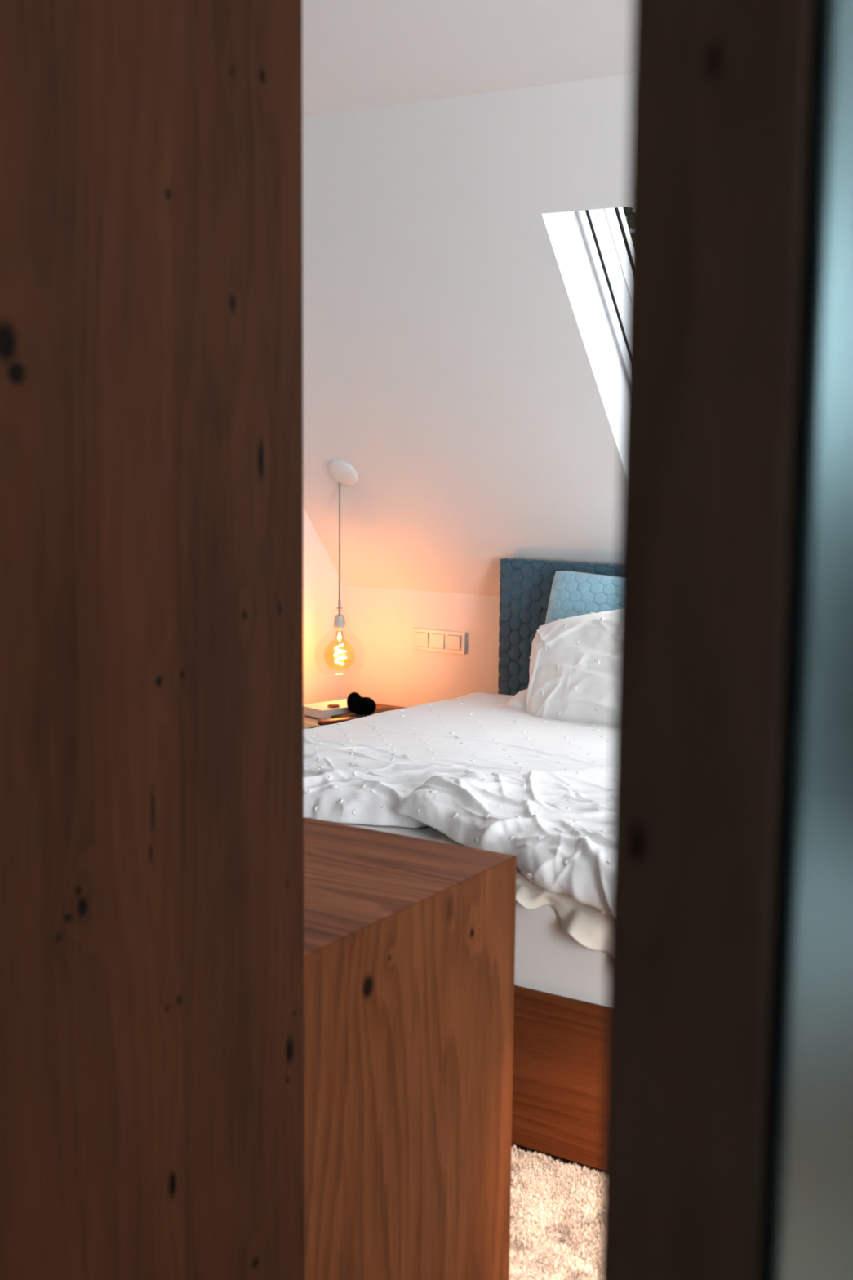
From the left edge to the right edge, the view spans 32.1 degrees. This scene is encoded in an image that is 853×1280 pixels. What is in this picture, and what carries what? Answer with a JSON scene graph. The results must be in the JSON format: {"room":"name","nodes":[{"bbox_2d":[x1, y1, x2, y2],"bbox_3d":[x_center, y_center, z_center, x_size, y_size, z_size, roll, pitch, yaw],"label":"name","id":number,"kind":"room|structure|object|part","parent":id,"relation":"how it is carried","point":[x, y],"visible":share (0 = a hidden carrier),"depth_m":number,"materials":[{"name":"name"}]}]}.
{"room":"bedroom","nodes":[
{"label":"bedroom","id":0,"kind":"room"},
{"bbox_2d":[302,506,342,704],"bbox_3d":[-1.819,-0.258,3.625,0.120,2.560,7.596,5,9,32],"label":"wall","id":1,"kind":"structure","parent":0,"point":[322,676],"depth_m":5.77,"materials":[{"name":"white paint"}]},
{"bbox_2d":[342,585,500,707],"bbox_3d":[2.194,0.484,4.413,5.923,0.951,0.120,5,9,32],"label":"wall","id":2,"kind":"structure","parent":0,"point":[381,664],"depth_m":5.73,"materials":[{"name":"white paint"}]},
{"bbox_2d":[413,627,466,653],"bbox_3d":[0.054,0.002,5.646,0.235,0.083,0.018,5,9,32],"label":"light switch","id":3,"kind":"object","parent":2,"relation":"attached to","point":[446,641],"visible":1,"depth_m":5.64,"materials":[{"name":"white plastic"}]},
{"bbox_2d":[302,73,631,596],"bbox_3d":[1.894,-0.737,3.755,5.923,1.641,1.407,5,9,32],"label":"wall","id":4,"kind":"structure","parent":0,"point":[461,355],"depth_m":4.62,"materials":[{"name":"white paint"}]},
{"bbox_2d":[328,458,358,665],"bbox_3d":[-0.318,-0.271,5.445,0.186,0.784,0.183,5,9,32],"label":"pendant lamp","id":5,"kind":"object","parent":4,"relation":"hanging from","point":[342,472],"visible":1,"depth_m":5.37,"materials":[{"name":"white plastic"}]},
{"bbox_2d":[333,614,345,631],"bbox_3d":[-0.321,-0.064,5.474,0.045,0.057,0.045,5,9,32],"label":"socket","id":6,"kind":"object","parent":5,"relation":"attached to","point":[339,620],"depth_m":5.46,"materials":[{"name":"grey ceramic"}]},
{"bbox_3d":[-0.322,-0.006,5.482,0.018,0.044,0.018,5,9,32],"label":"filament stem","id":7,"kind":"part","parent":5,"relation":"part of","materials":[{"name":"glass"}]},
{"bbox_2d":[575,207,627,366],"bbox_3d":[0.971,-0.953,4.503,0.749,1.100,0.966,5,9,32],"label":"window","id":8,"kind":"structure","parent":4,"relation":"in","point":[604,231],"depth_m":4.51,"materials":[{"name":"glass"}]},
{"bbox_3d":[0.960,-0.935,4.489,0.749,0.999,0.843,5,9,32],"label":"sash","id":9,"kind":"part","parent":8,"relation":"part of","materials":[{"name":"paint"}]},
{"bbox_2d":[302,0,633,117],"bbox_3d":[0.108,-1.096,0.873,5.923,0.120,5.254,5,9,32],"label":"ceiling","id":10,"kind":"structure","parent":0,"point":[357,55],"depth_m":3.48,"materials":[{"name":"white paint"}]},
{"bbox_2d":[511,1143,602,1176],"bbox_3d":[0.446,1.357,1.778,6.163,0.100,6.596,5,9,32],"label":"floor","id":11,"kind":"structure","parent":0,"point":[526,1149],"depth_m":3.18,"materials":[{"name":"brown wood"}]},
{"bbox_2d":[0,0,304,1279],"bbox_3d":[-1.276,-0.010,2.293,2.242,2.438,0.630,5,9,32],"label":"wardrobe","id":12,"kind":"object","parent":11,"relation":"on","point":[152,922],"visible":1,"depth_m":1.70,"materials":[{"name":"brown wood"}]},
{"bbox_2d":[375,703,405,708],"bbox_3d":[-0.383,0.543,5.491,0.405,0.495,0.823,5,9,32],"label":"nightstand","id":13,"kind":"object","parent":11,"relation":"on","point":[379,706],"visible":0.02,"depth_m":5.76,"materials":[{"name":"brown wood"}]},
{"bbox_2d":[303,715,331,728],"bbox_3d":[-0.374,0.285,5.315,0.346,0.063,0.527,8,10,42],"label":"folded throw","id":14,"kind":"object","parent":13,"relation":"on","point":[309,722],"visible":0.06,"depth_m":5.21,"materials":[{"name":"beige fabric"}]},
{"bbox_2d":[303,698,351,719],"bbox_3d":[-0.333,0.249,5.360,0.210,0.031,0.135,-6,10,-40],"label":"book","id":15,"kind":"object","parent":14,"relation":"on","point":[321,710],"visible":0.48,"depth_m":5.30,"materials":[{"name":"white paper"}]},
{"bbox_2d":[327,703,339,707],"bbox_3d":[-0.333,0.235,5.304,0.045,0.015,0.025,0,8,-1],"label":"stone","id":16,"kind":"object","parent":15,"relation":"on","point":[331,705],"visible":1,"depth_m":5.29,"materials":[{"name":"orange stone"}]},
{"bbox_2d":[317,716,358,725],"bbox_3d":[-0.304,0.284,5.169,0.156,0.018,0.044,-4,9,-29],"label":"glasses case","id":17,"kind":"object","parent":14,"relation":"on","point":[331,721],"visible":0.53,"depth_m":5.14,"materials":[{"name":"brown leather"}]},
{"bbox_2d":[330,707,399,718],"bbox_3d":[-0.197,0.269,5.317,0.287,0.018,0.136,-6,10,-41],"label":"scarf","id":18,"kind":"object","parent":14,"relation":"on","point":[381,709],"visible":0.38,"depth_m":5.28,"materials":[{"name":"brown fabric"}]},
{"bbox_2d":[346,691,377,715],"bbox_3d":[-0.232,0.227,5.281,0.112,0.090,0.071,1,8,6],"label":"pompom","id":19,"kind":"object","parent":18,"relation":"on","point":[357,704],"visible":1,"depth_m":5.26,"materials":[{"name":"black fur"}]},
{"bbox_2d":[303,817,516,1279],"bbox_3d":[-0.787,0.735,2.812,1.843,0.830,0.596,5,9,32],"label":"sideboard","id":20,"kind":"object","parent":11,"relation":"on","point":[410,941],"visible":0.36,"depth_m":2.31,"materials":[{"name":"brown wood"}]},
{"bbox_2d":[309,558,617,1169],"bbox_3d":[0.493,0.434,4.077,1.800,1.109,1.979,5,9,32],"label":"bed","id":21,"kind":"object","parent":11,"relation":"on","point":[561,983],"visible":0.14,"depth_m":3.11,"materials":[{"name":"red wood"}]},
{"bbox_2d":[303,692,613,827],"bbox_3d":[0.266,0.295,4.123,1.384,0.104,1.745,5,9,32],"label":"duvet","id":22,"kind":"object","parent":21,"relation":"on","point":[360,771],"visible":0.48,"depth_m":4.02,"materials":[{"name":"white fabric"}]},
{"bbox_2d":[506,688,528,710],"bbox_3d":[0.557,0.207,4.887,0.536,0.124,0.389,4,9,27],"label":"pillow","id":23,"kind":"object","parent":22,"relation":"on","point":[517,701],"visible":0.09,"depth_m":4.83,"materials":[{"name":"white fabric"}]},
{"bbox_2d":[524,609,617,725],"bbox_3d":[0.605,0.101,4.660,0.705,0.491,0.354,7,10,39],"label":"pillow","id":24,"kind":"object","parent":22,"relation":"on","point":[572,669],"visible":0.42,"depth_m":4.62,"materials":[{"name":"white fabric"}]},
{"bbox_2d":[545,570,617,624],"bbox_3d":[0.596,0.004,4.917,0.469,0.442,0.223,5,9,27],"label":"cushion","id":25,"kind":"object","parent":22,"relation":"on","point":[573,593],"visible":0.16,"depth_m":4.92,"materials":[{"name":"blue fabric"}]},
{"bbox_3d":[0.480,0.511,4.069,1.770,0.298,1.910,5,9,32],"label":"mattress","id":26,"kind":"part","parent":21,"relation":"part of","materials":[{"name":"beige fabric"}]},
{"bbox_2d":[393,765,613,915],"bbox_3d":[0.693,0.434,3.634,1.109,0.272,1.633,5,9,32],"label":"duvet","id":27,"kind":"object","parent":21,"relation":"on","point":[557,824],"visible":0.22,"depth_m":3.27,"materials":[{"name":"white fabric"}]},
{"bbox_2d":[436,835,608,953],"bbox_3d":[0.366,0.603,3.075,0.883,0.226,0.202,5,9,32],"label":"blanket","id":28,"kind":"object","parent":21,"relation":"on","point":[586,923],"visible":0.08,"depth_m":3.03,"materials":[{"name":"beige fabric"}]},
{"bbox_3d":[1.013,0.305,4.877,1.774,1.059,0.055,5,9,32],"label":"headboard","id":29,"kind":"part","parent":21,"relation":"part of","materials":[{"name":"blue fabric"}]},
{"bbox_3d":[-0.035,0.883,3.309,1.800,0.349,0.030,5,9,32],"label":"footboard","id":30,"kind":"part","parent":21,"relation":"part of","materials":[{"name":"red wood"}]},
{"bbox_2d":[509,1144,602,1279],"bbox_3d":[0.217,1.137,2.861,2.333,0.040,0.490,5,9,32],"label":"rug","id":31,"kind":"object","parent":11,"relation":"on","point":[555,1206],"visible":0.22,"depth_m":2.87,"materials":[{"name":"beige carpet"}]},
{"label":"outside","id":32,"kind":"structure","parent":0,"visible":0},
{"bbox_2d":[622,206,627,223],"bbox_3d":[2.228,-1.755,9.636,5.104,9.932,3.920,5,9,32],"label":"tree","id":33,"kind":"object","parent":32,"point":[625,209],"visible":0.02,"depth_m":9.56,"materials":[{"name":"green plant"}]},
{"bbox_3d":[1.707,0.350,-0.156,1.900,2.440,0.100,5,9,32],"label":"wall partition","id":34,"kind":"structure","parent":0,"visible":0},
{"bbox_2d":[599,0,852,1279],"bbox_3d":[0.489,0.257,0.517,0.926,2.400,0.035,5,9,32],"label":"door","id":35,"kind":"structure","parent":34,"relation":"in","point":[727,1148],"depth_m":0.69,"materials":[{"name":"brown wood"}]},
{"bbox_3d":[0.487,0.237,0.515,0.750,2.160,0.006,5,9,32],"label":"frosted pane","id":36,"kind":"part","parent":35,"relation":"part of","materials":[{"name":"teal glass"}]}
]}

